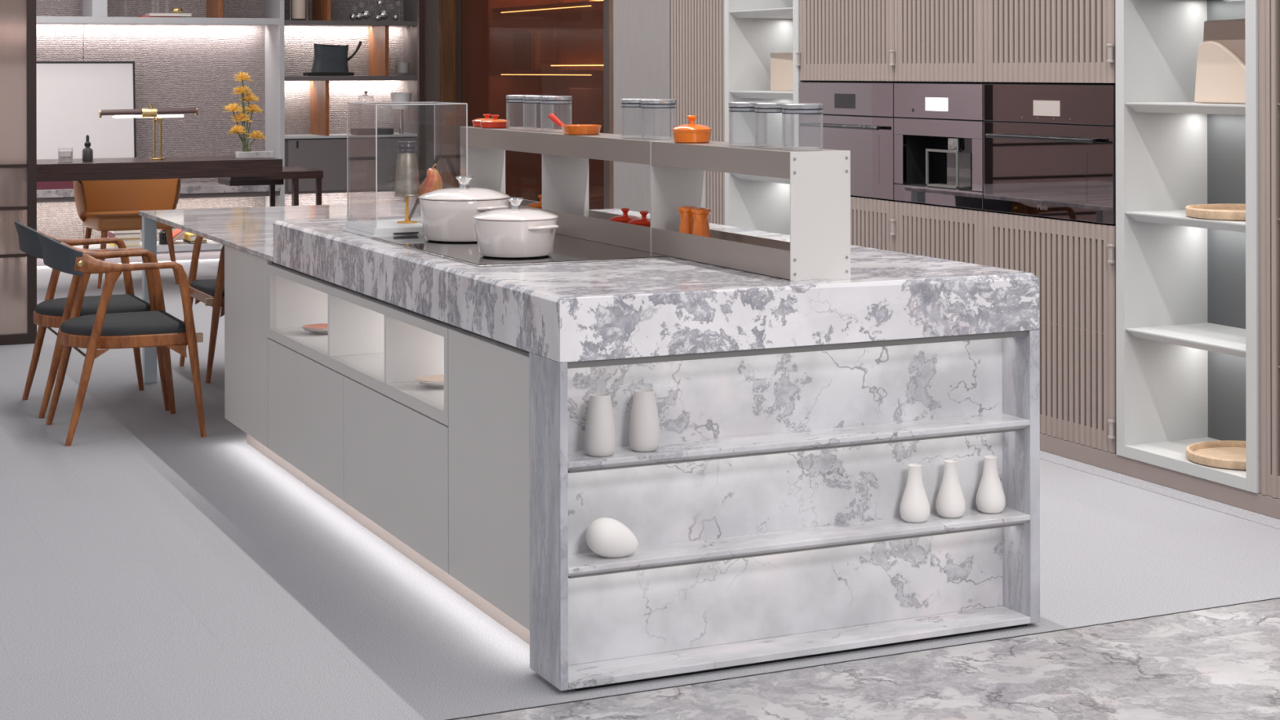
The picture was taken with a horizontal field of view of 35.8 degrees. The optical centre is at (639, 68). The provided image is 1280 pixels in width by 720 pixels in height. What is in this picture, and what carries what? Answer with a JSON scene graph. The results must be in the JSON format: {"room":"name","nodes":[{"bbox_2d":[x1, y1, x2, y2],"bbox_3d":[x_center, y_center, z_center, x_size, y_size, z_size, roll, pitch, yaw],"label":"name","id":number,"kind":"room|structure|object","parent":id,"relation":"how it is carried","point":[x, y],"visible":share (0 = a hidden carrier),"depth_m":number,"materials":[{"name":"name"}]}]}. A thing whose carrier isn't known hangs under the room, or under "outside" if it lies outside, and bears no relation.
{"room":"kitchen","nodes":[
{"label":"kitchen","id":0,"kind":"room"},
{"bbox_2d":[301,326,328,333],"bbox_3d":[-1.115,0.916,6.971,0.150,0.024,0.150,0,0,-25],"label":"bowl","id":1,"kind":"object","parent":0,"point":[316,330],"depth_m":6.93,"materials":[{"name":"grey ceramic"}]},
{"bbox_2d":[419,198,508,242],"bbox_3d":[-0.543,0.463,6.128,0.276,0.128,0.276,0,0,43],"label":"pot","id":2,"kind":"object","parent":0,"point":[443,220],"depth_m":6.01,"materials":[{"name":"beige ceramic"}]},
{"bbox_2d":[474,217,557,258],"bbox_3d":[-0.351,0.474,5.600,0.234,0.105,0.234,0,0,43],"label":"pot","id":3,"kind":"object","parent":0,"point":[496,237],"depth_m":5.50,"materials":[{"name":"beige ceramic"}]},
{"bbox_2d":[0,258,1279,719],"bbox_3d":[-4.296,1.471,9.554,8.680,0.020,12.545,0,0,-25],"label":"floor","id":4,"kind":"structure","parent":0,"point":[152,567],"depth_m":5.69,"materials":[{"name":"grey carpet"}]},
{"bbox_2d":[0,0,36,345],"bbox_3d":[-4.281,0.261,10.071,2.344,2.400,0.040,0,0,-25],"label":"glass wall","id":5,"kind":"structure","parent":4,"relation":"on","point":[18,32],"depth_m":10.52,"materials":[{"name":"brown glass"}]},
{"bbox_2d":[13,221,169,417],"bbox_3d":[-2.400,1.057,8.608,0.597,0.806,0.618,0,0,-25],"label":"dining chair","id":6,"kind":"object","parent":4,"relation":"on","point":[51,312],"visible":0.67,"depth_m":8.45,"materials":[{"name":"brown wood"}]},
{"bbox_2d":[37,232,206,446],"bbox_3d":[-2.111,1.056,7.992,0.597,0.806,0.618,0,0,-25],"label":"dining chair","id":7,"kind":"object","parent":4,"relation":"on","point":[101,330],"visible":1,"depth_m":7.81,"materials":[{"name":"brown wood"}]},
{"bbox_2d":[73,178,180,288],"bbox_3d":[-3.505,1.065,13.570,0.720,0.794,0.591,0,0,-29],"label":"armchair","id":8,"kind":"object","parent":4,"relation":"on","point":[103,206],"visible":0.59,"depth_m":13.69,"materials":[{"name":"orange leather"}]},
{"bbox_2d":[36,238,223,266],"bbox_3d":[-3.876,1.401,15.194,4.560,0.118,0.489,0,0,-25],"label":"shelf","id":9,"kind":"object","parent":4,"relation":"on","point":[211,249],"visible":0.09,"depth_m":15.12,"materials":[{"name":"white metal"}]},
{"bbox_2d":[107,236,141,246],"bbox_3d":[-3.935,1.314,15.129,0.200,0.055,0.280,0,0,-25],"label":"book","id":10,"kind":"object","parent":9,"relation":"on","point":[128,242],"visible":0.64,"depth_m":15.02,"materials":[{"name":"beige paper"}]},
{"bbox_2d":[107,231,141,239],"bbox_3d":[-3.935,1.264,15.129,0.200,0.045,0.280,0,0,-25],"label":"book","id":11,"kind":"object","parent":10,"relation":"on","point":[131,235],"visible":0.73,"depth_m":15.01,"materials":[{"name":"white paper"}]},
{"bbox_2d":[159,229,168,244],"bbox_3d":[-3.643,1.262,15.175,0.076,0.157,0.076,0,0,-25],"label":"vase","id":12,"kind":"object","parent":9,"relation":"on","point":[162,235],"visible":0.56,"depth_m":15.14,"materials":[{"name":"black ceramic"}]},
{"bbox_2d":[36,155,282,182],"bbox_3d":[-3.328,1.032,13.218,1.745,0.855,0.700,0,0,-25],"label":"desk","id":13,"kind":"object","parent":4,"relation":"on","point":[193,166],"visible":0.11,"depth_m":12.96,"materials":[{"name":"brown wood"}]},
{"bbox_2d":[57,147,72,161],"bbox_3d":[-3.746,0.559,12.927,0.096,0.090,0.096,0,0,-25],"label":"glass","id":14,"kind":"object","parent":13,"relation":"on","point":[63,155],"visible":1,"depth_m":12.89,"materials":[{"name":"clear glass"}]},
{"bbox_2d":[82,134,93,160],"bbox_3d":[-3.628,0.518,13.025,0.068,0.171,0.068,0,0,-25],"label":"dropper bottle","id":15,"kind":"object","parent":13,"relation":"on","point":[87,153],"visible":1,"depth_m":13.00,"materials":[{"name":"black glass"}]},
{"bbox_2d":[98,103,198,159],"bbox_3d":[-3.272,0.417,13.211,0.645,0.373,0.106,0,0,-25],"label":"desk lamp","id":16,"kind":"object","parent":13,"relation":"on","point":[152,112],"visible":1,"depth_m":13.21,"materials":[{"name":"gold metal"}]},
{"bbox_2d":[235,151,273,158],"bbox_3d":[-2.607,0.579,13.407,0.235,0.045,0.100,0,0,-25],"label":"flower planter","id":17,"kind":"object","parent":13,"relation":"on","point":[239,154],"visible":1,"depth_m":13.37,"materials":[{"name":"ceramic"}]},
{"bbox_2d":[222,71,266,151],"bbox_3d":[-2.668,0.288,13.389,0.307,0.542,0.141,0,0,-25],"label":"flower arrangement","id":18,"kind":"object","parent":17,"relation":"on","point":[251,108],"visible":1,"depth_m":13.37,"materials":[{"name":"yellow plant"}]},
{"bbox_2d":[179,235,224,383],"bbox_3d":[-1.865,1.074,9.581,0.597,0.770,0.618,0,0,-25],"label":"dining chair","id":19,"kind":"object","parent":4,"relation":"on","point":[211,292],"visible":0.15,"depth_m":9.23,"materials":[{"name":"brown wood"}]},
{"bbox_2d":[35,0,417,241],"bbox_3d":[-3.888,0.235,15.214,4.560,2.450,0.505,0,0,-25],"label":"shelving","id":20,"kind":"object","parent":4,"relation":"on","point":[193,61],"visible":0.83,"depth_m":15.69,"materials":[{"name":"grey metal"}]},
{"bbox_2d":[137,15,178,17],"bbox_3d":[-3.696,-0.399,15.218,0.285,0.012,0.200,0,0,-25],"label":"book","id":21,"kind":"object","parent":20,"relation":"on","point":[140,15],"visible":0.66,"depth_m":15.12,"materials":[{"name":"grey paper"}]},
{"bbox_2d":[144,13,191,17],"bbox_3d":[-3.622,-0.415,15.230,0.320,0.020,0.200,0,0,-25],"label":"book","id":22,"kind":"object","parent":21,"relation":"on","point":[184,15],"visible":0.91,"depth_m":15.15,"materials":[{"name":"white paper"}]},
{"bbox_2d":[36,182,279,203],"bbox_3d":[-4.425,0.945,14.947,3.359,0.093,0.479,0,0,-25],"label":"countertop","id":23,"kind":"structure","parent":20,"relation":"on","point":[207,189],"depth_m":15.21,"materials":[{"name":"grey stone"}]},
{"bbox_2d":[36,181,73,189],"bbox_3d":[-4.390,0.859,14.875,0.362,0.077,0.100,0,0,-25],"label":"book","id":24,"kind":"object","parent":23,"relation":"on","point":[53,184],"visible":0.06,"depth_m":14.83,"materials":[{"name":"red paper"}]},
{"bbox_2d":[36,61,136,159],"bbox_3d":[-4.701,0.421,14.883,1.805,0.956,0.099,0,0,-25],"label":"framed board","id":25,"kind":"object","parent":23,"relation":"on","point":[71,95],"visible":0.43,"depth_m":15.10,"materials":[{"name":"white"}]},
{"bbox_2d":[288,0,307,20],"bbox_3d":[-2.696,-0.591,15.657,0.118,0.420,0.110,0,0,18],"label":"lantern","id":26,"kind":"object","parent":20,"relation":"on","point":[298,6],"visible":0.98,"depth_m":15.61,"materials":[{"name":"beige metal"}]},
{"bbox_2d":[302,40,362,75],"bbox_3d":[-2.436,-0.086,15.798,0.467,0.280,0.160,0,0,-25],"label":"stone sculpture","id":27,"kind":"object","parent":20,"relation":"on","point":[328,60],"visible":1,"depth_m":15.73,"materials":[{"name":"stone"}]},
{"bbox_2d":[284,133,417,194],"bbox_3d":[-2.357,0.751,15.899,1.120,0.451,0.479,0,0,-25],"label":"base cabinet","id":28,"kind":"object","parent":20,"relation":"attached to","point":[326,153],"visible":0.6,"depth_m":15.67,"materials":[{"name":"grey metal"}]},
{"bbox_2d":[351,127,393,134],"bbox_3d":[-2.148,0.500,15.908,0.300,0.050,0.200,0,0,-25],"label":"tray","id":29,"kind":"object","parent":28,"relation":"on","point":[380,131],"visible":0.96,"depth_m":15.82,"materials":[{"name":"grey"}]},
{"bbox_2d":[391,93,411,133],"bbox_3d":[-1.930,0.359,16.031,0.170,0.330,0.170,0,0,-25],"label":"glass lamp","id":30,"kind":"object","parent":28,"relation":"on","point":[395,97],"visible":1,"depth_m":15.97,"materials":[{"name":"white paint"}]},
{"bbox_2d":[349,0,399,21],"bbox_3d":[-2.126,-0.557,15.918,0.431,0.350,0.092,0,0,-29],"label":"glass sculpture","id":31,"kind":"object","parent":20,"relation":"on","point":[384,15],"visible":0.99,"depth_m":15.90,"materials":[{"name":"silver metal"}]},
{"bbox_2d":[395,60,409,75],"bbox_3d":[-1.918,-0.009,16.015,0.112,0.125,0.112,0,0,-25],"label":"tea light glass","id":32,"kind":"object","parent":20,"relation":"on","point":[401,68],"visible":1,"depth_m":15.98,"materials":[{"name":"grey glass"}]},
{"bbox_2d":[224,244,278,448],"bbox_3d":[-0.896,1.023,7.705,1.288,0.682,0.674,0,0,-25],"label":"base cabinet","id":33,"kind":"object","parent":4,"relation":"on","point":[246,288],"visible":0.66,"depth_m":7.42,"materials":[{"name":"white paint"}]},
{"bbox_2d":[217,166,323,206],"bbox_3d":[-2.670,1.087,14.120,0.655,0.742,0.710,0,0,-25],"label":"console table","id":34,"kind":"object","parent":4,"relation":"on","point":[295,173],"visible":0.46,"depth_m":13.93,"materials":[{"name":"brown wood"}]},
{"bbox_2d":[138,202,421,383],"bbox_3d":[-1.218,1.058,8.427,1.330,0.793,2.517,0,0,-25],"label":"dining table","id":35,"kind":"object","parent":4,"relation":"on","point":[250,230],"visible":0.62,"depth_m":9.03,"materials":[{"name":"stone"}]},
{"bbox_2d":[266,263,460,573],"bbox_3d":[-0.652,1.032,6.362,0.608,0.664,1.964,0,0,-25],"label":"base cabinet","id":36,"kind":"object","parent":4,"relation":"on","point":[348,410],"visible":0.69,"depth_m":6.10,"materials":[{"name":"white paint"}]},
{"bbox_2d":[301,323,328,333],"bbox_3d":[-1.115,0.916,6.971,0.150,0.024,0.150,0,0,-25],"label":"dish","id":37,"kind":"object","parent":36,"relation":"in","point":[320,328],"visible":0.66,"depth_m":6.95,"materials":[{"name":"grey ceramic"}]},
{"bbox_2d":[414,374,444,388],"bbox_3d":[-0.583,0.915,5.790,0.150,0.024,0.150,0,0,-25],"label":"dish","id":38,"kind":"object","parent":36,"relation":"in","point":[437,381],"visible":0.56,"depth_m":5.80,"materials":[{"name":"white ceramic"}]},
{"bbox_2d":[246,433,529,644],"bbox_3d":[-0.309,1.408,6.520,1.215,0.090,3.212,0,0,-25],"label":"plinth","id":39,"kind":"object","parent":4,"relation":"on","point":[473,597],"visible":0.07,"depth_m":5.93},
{"bbox_2d":[417,0,456,204],"bbox_3d":[-1.385,0.255,13.562,0.275,2.400,0.060,0,0,-25],"label":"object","id":40,"kind":"structure","parent":4,"relation":"on","point":[436,19],"depth_m":13.55,"materials":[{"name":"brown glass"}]},
{"bbox_2d":[448,328,529,630],"bbox_3d":[-0.110,1.030,5.186,0.608,0.664,0.622,0,0,-25],"label":"base cabinet","id":41,"kind":"object","parent":4,"relation":"on","point":[489,477],"visible":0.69,"depth_m":5.05,"materials":[{"name":"white paint"}]},
{"bbox_2d":[671,0,724,225],"bbox_3d":[0.578,0.217,10.308,0.630,2.332,0.632,0,0,-25],"label":"tall cabinet","id":42,"kind":"object","parent":4,"relation":"on","point":[697,26],"visible":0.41,"depth_m":10.12,"materials":[{"name":"beige wood"}]},
{"bbox_2d":[528,329,1039,690],"bbox_3d":[0.387,1.065,4.963,1.348,0.772,0.196,0,0,-25],"label":"shelving unit","id":43,"kind":"object","parent":4,"relation":"on","point":[765,519],"visible":0.85,"depth_m":4.95,"materials":[{"name":"grey stone"}]},
{"bbox_2d":[584,392,615,457],"bbox_3d":[-0.094,0.841,4.691,0.074,0.142,0.074,0,0,-25],"label":"vase","id":44,"kind":"object","parent":43,"relation":"on","point":[600,430],"visible":1,"depth_m":4.66,"materials":[{"name":"grey ceramic"}]},
{"bbox_2d":[586,517,638,557],"bbox_3d":[-0.066,1.112,4.710,0.128,0.093,0.086,0,0,-19],"label":"egg stone","id":45,"kind":"object","parent":43,"relation":"on","point":[606,537],"visible":1,"depth_m":4.68,"materials":[{"name":"white ceramic"}]},
{"bbox_2d":[629,388,659,452],"bbox_3d":[0.011,0.841,4.748,0.074,0.142,0.074,0,0,8],"label":"vase","id":46,"kind":"object","parent":43,"relation":"on","point":[644,426],"visible":1,"depth_m":4.72,"materials":[{"name":"grey ceramic"}]},
{"bbox_2d":[567,413,1030,471],"bbox_3d":[0.397,0.923,4.927,1.298,0.022,0.122,0,0,-25],"label":"shelf","id":47,"kind":"object","parent":43,"relation":"attached to","point":[742,442],"depth_m":4.92,"materials":[{"name":"stone"}]},
{"bbox_2d":[568,506,1030,576],"bbox_3d":[0.398,1.169,4.927,1.298,0.022,0.122,0,0,-25],"label":"shelf","id":48,"kind":"object","parent":43,"relation":"attached to","point":[811,534],"depth_m":4.90,"materials":[{"name":"stone"}]},
{"bbox_2d":[568,605,1030,689],"bbox_3d":[0.394,1.431,4.935,1.298,0.016,0.140,0,0,-25],"label":"shelf","id":49,"kind":"object","parent":43,"relation":"attached to","point":[629,665],"depth_m":4.91,"materials":[{"name":"stone"}]},
{"bbox_2d":[899,463,929,523],"bbox_3d":[0.704,1.085,5.078,0.077,0.144,0.077,0,0,-25],"label":"bottle vase","id":50,"kind":"object","parent":43,"relation":"on","point":[914,508],"visible":1,"depth_m":5.05,"materials":[{"name":"white ceramic"}]},
{"bbox_2d":[935,459,965,518],"bbox_3d":[0.803,1.085,5.129,0.077,0.144,0.077,0,0,-25],"label":"bottle vase","id":51,"kind":"object","parent":43,"relation":"on","point":[950,503],"visible":1,"depth_m":5.11,"materials":[{"name":"white ceramic"}]},
{"bbox_2d":[975,455,1005,513],"bbox_3d":[0.916,1.084,5.181,0.077,0.144,0.077,0,0,-25],"label":"bottle vase","id":52,"kind":"object","parent":43,"relation":"on","point":[990,496],"visible":1,"depth_m":5.16,"materials":[{"name":"white ceramic"}]},
{"bbox_2d":[850,195,903,251],"bbox_3d":[1.198,0.974,8.966,0.630,0.816,0.819,0,0,-25],"label":"base cabinet","id":53,"kind":"object","parent":4,"relation":"on","point":[870,217],"visible":0.09,"depth_m":8.63,"materials":[{"name":"beige wood"}]},
{"bbox_2d":[799,80,986,200],"bbox_3d":[1.133,0.310,8.937,0.568,0.504,0.815,0,0,-25],"label":"oven","id":54,"kind":"object","parent":53,"relation":"on","point":[856,117],"visible":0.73,"depth_m":8.72,"materials":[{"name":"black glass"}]},
{"bbox_2d":[889,201,991,265],"bbox_3d":[1.499,0.973,8.293,0.645,0.816,0.669,0,0,-25],"label":"base cabinet","id":55,"kind":"object","parent":4,"relation":"on","point":[954,233],"visible":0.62,"depth_m":8.15,"materials":[{"name":"beige wood"}]},
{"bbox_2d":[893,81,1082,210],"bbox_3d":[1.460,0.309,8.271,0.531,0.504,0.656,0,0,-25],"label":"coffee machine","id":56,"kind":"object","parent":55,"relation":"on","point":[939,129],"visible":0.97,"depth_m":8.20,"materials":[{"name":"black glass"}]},
{"bbox_2d":[925,148,972,190],"bbox_3d":[1.268,0.415,8.151,0.071,0.168,0.235,0,0,-25],"label":"frame","id":57,"kind":"object","parent":56,"relation":"on","point":[959,164],"depth_m":8.12,"materials":[{"name":"glass"}]},
{"bbox_2d":[984,211,1116,453],"bbox_3d":[1.812,0.972,7.614,0.645,0.816,0.823,0,0,-25],"label":"base cabinet","id":58,"kind":"object","parent":4,"relation":"on","point":[1073,262],"visible":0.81,"depth_m":7.35,"materials":[{"name":"beige wood"}]},
{"bbox_2d":[982,82,1115,224],"bbox_3d":[1.753,0.308,7.593,0.568,0.504,0.810,0,0,-25],"label":"oven","id":59,"kind":"object","parent":58,"relation":"on","point":[1050,148],"visible":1,"depth_m":7.45,"materials":[{"name":"black glass"}]},
{"bbox_2d":[1040,450,1279,529],"bbox_3d":[0.900,1.459,9.745,0.920,0.022,8.545,0,0,-25],"label":"trim","id":60,"kind":"structure","parent":4,"relation":"on","point":[1240,513],"depth_m":6.80,"materials":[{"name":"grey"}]},
{"bbox_2d":[456,0,613,209],"bbox_3d":[-0.451,0.253,12.471,0.570,2.400,2.665,0,0,-25],"label":"wardrobe","id":61,"kind":"object","parent":60,"relation":"on","point":[504,47],"visible":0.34,"depth_m":12.24,"materials":[{"name":"brown wood"}]},
{"bbox_2d":[613,0,671,213],"bbox_3d":[0.017,0.252,10.809,0.030,2.400,0.735,0,0,-25],"label":"panel","id":62,"kind":"object","parent":60,"relation":"on","point":[642,28],"visible":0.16,"depth_m":10.82,"materials":[{"name":"white wood"}]},
{"bbox_2d":[724,0,871,235],"bbox_3d":[0.757,0.217,9.629,0.394,2.333,0.750,0,0,-25],"label":"open shelf unit","id":63,"kind":"object","parent":60,"relation":"on","point":[754,29],"visible":0.22,"depth_m":9.89,"materials":[{"name":"grey paint"}]},
{"bbox_2d":[770,52,792,91],"bbox_3d":[0.775,0.014,9.675,0.120,0.188,0.340,0,0,-28],"label":"box","id":64,"kind":"object","parent":63,"relation":"on","point":[781,64],"visible":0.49,"depth_m":9.70,"materials":[{"name":"beige cardboard"}]},
{"bbox_2d":[1040,432,1279,519],"bbox_3d":[1.375,1.415,7.891,0.049,0.064,5.690,0,0,-25],"label":"toe kick","id":65,"kind":"object","parent":60,"relation":"on","point":[1258,503],"visible":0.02,"depth_m":6.87,"materials":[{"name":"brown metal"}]},
{"bbox_2d":[1115,0,1259,493],"bbox_3d":[2.032,0.214,6.858,0.394,2.333,0.718,0,0,-25],"label":"open shelf unit","id":66,"kind":"object","parent":60,"relation":"on","point":[1187,287],"visible":0.8,"depth_m":7.10,"materials":[{"name":"grey paint"}]},
{"bbox_2d":[1185,440,1245,470],"bbox_3d":[2.059,1.322,6.786,0.370,0.034,0.370,0,0,-25],"label":"tray","id":67,"kind":"object","parent":66,"relation":"on","point":[1228,455],"visible":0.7,"depth_m":6.80,"materials":[{"name":"brown wood"}]},
{"bbox_2d":[1185,203,1245,221],"bbox_3d":[2.057,0.490,6.786,0.370,0.034,0.370,0,0,-25],"label":"tray","id":68,"kind":"object","parent":66,"relation":"on","point":[1224,211],"visible":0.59,"depth_m":6.70,"materials":[{"name":"brown wood"}]},
{"bbox_2d":[1194,18,1245,103],"bbox_3d":[2.037,-0.027,6.739,0.075,0.290,0.374,0,0,-25],"label":"cutting board","id":69,"kind":"object","parent":66,"relation":"on","point":[1220,63],"visible":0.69,"depth_m":6.77,"materials":[{"name":"beige wood"}]},
{"bbox_3d":[0.078,1.021,6.354,0.710,0.681,2.586,0,0,-25],"label":"kitchen island","id":70,"kind":"object","parent":4,"relation":"on","visible":0},
{"bbox_2d":[273,208,1039,362],"bbox_3d":[-0.128,0.606,6.079,1.348,0.148,2.655,0,0,-25],"label":"island countertop","id":71,"kind":"structure","parent":70,"relation":"on","point":[600,310],"depth_m":5.00,"materials":[{"name":"stone"}]},
{"bbox_2d":[342,102,467,237],"bbox_3d":[-0.760,0.322,6.461,0.328,0.423,0.348,0,0,-25],"label":"display case","id":72,"kind":"object","parent":71,"relation":"on","point":[371,228],"visible":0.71,"depth_m":6.38,"materials":[{"name":"clear glass"}]},
{"bbox_2d":[394,141,419,222],"bbox_3d":[-0.759,0.368,6.463,0.083,0.265,0.083,0,0,-25],"label":"wine glass","id":73,"kind":"object","parent":72,"relation":"in","point":[406,178],"visible":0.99,"depth_m":6.43,"materials":[{"name":"grey metal"}]},
{"bbox_2d":[408,157,438,220],"bbox_3d":[-0.719,0.397,6.564,0.111,0.206,0.011,0,0,-25],"label":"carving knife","id":74,"kind":"object","parent":72,"relation":"in","point":[436,159],"visible":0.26,"depth_m":6.55,"materials":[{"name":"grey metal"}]},
{"bbox_2d":[370,234,670,266],"bbox_3d":[-0.381,0.530,5.901,0.569,0.006,0.990,0,0,-25],"label":"induction hob","id":75,"kind":"object","parent":71,"relation":"in","point":[566,249],"visible":0.76,"depth_m":5.69,"materials":[{"name":"glass"}]},
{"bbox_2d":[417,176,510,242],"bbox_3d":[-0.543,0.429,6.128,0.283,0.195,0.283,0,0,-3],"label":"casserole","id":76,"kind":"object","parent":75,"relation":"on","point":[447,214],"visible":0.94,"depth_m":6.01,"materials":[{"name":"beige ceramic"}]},
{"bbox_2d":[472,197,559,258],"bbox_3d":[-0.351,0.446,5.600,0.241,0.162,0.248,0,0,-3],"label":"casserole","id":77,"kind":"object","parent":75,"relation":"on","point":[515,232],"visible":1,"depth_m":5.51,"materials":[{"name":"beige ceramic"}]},
{"bbox_2d":[460,126,673,253],"bbox_3d":[-0.232,0.371,6.506,0.174,0.324,1.635,0,0,-25],"label":"rack","id":78,"kind":"object","parent":71,"relation":"on","point":[565,157],"visible":0.51,"depth_m":6.52,"materials":[{"name":"beige metal"}]},
{"bbox_2d":[480,115,511,128],"bbox_3d":[-0.517,0.187,7.076,0.110,0.046,0.110,0,0,-25],"label":"lidded pot","id":79,"kind":"object","parent":78,"relation":"on","point":[495,122],"visible":0.98,"depth_m":7.04,"materials":[{"name":"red ceramic"}]},
{"bbox_2d":[506,94,536,129],"bbox_3d":[-0.414,0.150,6.914,0.106,0.119,0.106,0,0,27],"label":"glass jar","id":80,"kind":"object","parent":78,"relation":"on","point":[511,98],"visible":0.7,"depth_m":6.88,"materials":[{"name":"glass"}]},
{"bbox_2d":[522,95,552,130],"bbox_3d":[-0.347,0.150,6.769,0.106,0.119,0.106,0,0,30],"label":"glass jar","id":81,"kind":"object","parent":78,"relation":"on","point":[527,99],"visible":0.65,"depth_m":6.73,"materials":[{"name":"glass"}]},
{"bbox_2d":[540,95,572,132],"bbox_3d":[-0.280,0.150,6.624,0.106,0.119,0.106,0,0,33],"label":"glass jar","id":82,"kind":"object","parent":78,"relation":"on","point":[550,100],"visible":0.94,"depth_m":6.58,"materials":[{"name":"glass"}]},
{"bbox_2d":[467,126,673,141],"bbox_3d":[-0.233,0.212,6.506,0.167,0.004,1.633,0,0,-25],"label":"shelf","id":83,"kind":"object","parent":78,"relation":"attached to","point":[495,133],"depth_m":6.53,"materials":[{"name":"beige metal"}]},
{"bbox_2d":[560,124,601,134],"bbox_3d":[-0.188,0.194,6.336,0.130,0.030,0.130,0,0,-25],"label":"dish","id":84,"kind":"object","parent":78,"relation":"on","point":[579,129],"visible":1,"depth_m":6.29,"materials":[{"name":"orange ceramic"}]},
{"bbox_2d":[608,208,639,223],"bbox_3d":[-0.045,0.464,6.115,0.101,0.068,0.101,0,0,-25],"label":"lidded pot","id":85,"kind":"object","parent":78,"relation":"on","point":[624,218],"visible":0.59,"depth_m":6.09,"materials":[{"name":"red ceramic"}]},
{"bbox_2d":[621,97,654,137],"bbox_3d":[-0.005,0.149,6.027,0.106,0.119,0.106,0,0,44],"label":"glass jar","id":86,"kind":"object","parent":78,"relation":"on","point":[629,102],"visible":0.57,"depth_m":5.99,"materials":[{"name":"glass"}]},
{"bbox_2d":[627,210,650,226],"bbox_3d":[0.012,0.463,5.991,0.101,0.068,0.101,0,0,-25],"label":"lidded pot","id":87,"kind":"object","parent":78,"relation":"on","point":[643,221],"visible":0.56,"depth_m":5.96,"materials":[{"name":"red ceramic"}]},
{"bbox_2d":[640,98,675,139],"bbox_3d":[0.055,0.149,5.897,0.106,0.119,0.106,0,0,-43],"label":"glass jar","id":88,"kind":"object","parent":78,"relation":"on","point":[646,103],"visible":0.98,"depth_m":5.86,"materials":[{"name":"glass"}]},
{"bbox_2d":[650,140,850,280],"bbox_3d":[0.284,0.370,5.385,0.174,0.324,0.830,0,0,-25],"label":"rack","id":89,"kind":"object","parent":71,"relation":"on","point":[819,246],"visible":0.91,"depth_m":5.12,"materials":[{"name":"beige metal"}]},
{"bbox_2d":[677,205,696,234],"bbox_3d":[0.136,0.443,5.620,0.061,0.110,0.061,0,0,-25],"label":"pepper mill","id":90,"kind":"object","parent":89,"relation":"on","point":[686,219],"visible":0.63,"depth_m":5.60,"materials":[{"name":"orange ceramic"}]},
{"bbox_2d":[671,115,711,142],"bbox_3d":[0.147,0.170,5.626,0.113,0.077,0.113,0,0,-25],"label":"lidded pot","id":91,"kind":"object","parent":89,"relation":"on","point":[691,132],"visible":1,"depth_m":5.58,"materials":[{"name":"orange ceramic"}]},
{"bbox_2d":[691,207,711,237],"bbox_3d":[0.171,0.442,5.543,0.061,0.110,0.061,0,0,-25],"label":"pepper mill","id":92,"kind":"object","parent":89,"relation":"on","point":[700,215],"visible":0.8,"depth_m":5.52,"materials":[{"name":"orange ceramic"}]},
{"bbox_2d":[728,101,767,146],"bbox_3d":[0.293,0.149,5.379,0.106,0.119,0.106,0,0,-34],"label":"glass jar","id":93,"kind":"object","parent":89,"relation":"on","point":[738,106],"visible":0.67,"depth_m":5.34,"materials":[{"name":"glass"}]},
{"bbox_2d":[654,141,844,151],"bbox_3d":[0.283,0.211,5.386,0.167,0.004,0.826,0,0,-25],"label":"shelf","id":94,"kind":"object","parent":89,"relation":"attached to","point":[660,146],"depth_m":5.42,"materials":[{"name":"beige metal"}]},
{"bbox_2d":[754,102,791,148],"bbox_3d":[0.356,0.148,5.243,0.106,0.119,0.106,0,0,-31],"label":"glass jar","id":95,"kind":"object","parent":89,"relation":"on","point":[763,107],"visible":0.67,"depth_m":5.21,"materials":[{"name":"glass"}]},
{"bbox_2d":[782,102,822,150],"bbox_3d":[0.419,0.148,5.107,0.106,0.119,0.106,0,0,-25],"label":"glass jar","id":96,"kind":"object","parent":89,"relation":"on","point":[792,108],"visible":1,"depth_m":5.07,"materials":[{"name":"glass"}]},
{"bbox_2d":[455,598,1279,719],"bbox_3d":[0.750,1.460,1.966,11.500,0.020,5.448,0,0,-25],"label":"floor","id":97,"kind":"structure","parent":0,"point":[1223,663],"depth_m":4.67,"materials":[{"name":"stone"}]},
{"bbox_2d":[446,597,1279,719],"bbox_3d":[-0.390,1.463,4.443,11.500,0.020,0.007,0,0,-25],"label":"trim","id":98,"kind":"structure","parent":97,"relation":"attached to","point":[1276,597],"depth_m":4.85,"materials":[{"name":"black metal"}]},
{"bbox_2d":[1257,0,1279,498],"bbox_3d":[2.517,0.213,6.096,0.630,2.332,1.070,0,0,-25],"label":"tall cabinet","id":99,"kind":"object","parent":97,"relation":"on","point":[1268,11],"visible":1,"depth_m":6.41,"materials":[{"name":"beige wood"}]},
{"bbox_3d":[0.468,0.076,11.443,0.080,2.750,13.100,0,0,-25],"label":"wall","id":100,"kind":"structure","parent":0,"visible":0},
{"bbox_2d":[795,0,894,80],"bbox_3d":[1.186,-0.449,8.967,0.645,1.002,0.827,0,0,-25],"label":"upper cabinet","id":101,"kind":"object","parent":100,"relation":"attached to","point":[841,40],"visible":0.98,"depth_m":8.82,"materials":[{"name":"beige wood"}]},
{"bbox_2d":[888,0,983,81],"bbox_3d":[1.496,-0.450,8.294,0.645,1.002,0.671,0,0,-25],"label":"upper cabinet","id":102,"kind":"object","parent":100,"relation":"attached to","point":[935,40],"visible":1,"depth_m":8.16,"materials":[{"name":"beige wood"}]},
{"bbox_2d":[983,0,1115,83],"bbox_3d":[1.809,-0.451,7.614,0.645,1.002,0.822,0,0,-25],"label":"upper cabinet","id":103,"kind":"object","parent":100,"relation":"attached to","point":[1025,41],"visible":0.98,"depth_m":7.47,"materials":[{"name":"beige wood"}]},
{"bbox_3d":[-0.688,0.466,6.507,0.068,0.068,0.068,0,0,-25],"label":"glass goblet","id":104,"kind":"object","parent":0,"visible":0},
{"bbox_2d":[417,163,442,196],"bbox_3d":[-0.689,0.374,6.514,0.084,0.128,0.104,0,0,-25],"label":"pear","id":105,"kind":"object","parent":104,"relation":"in","point":[433,181],"visible":0.72,"depth_m":6.48,"materials":[{"name":"orange food"}]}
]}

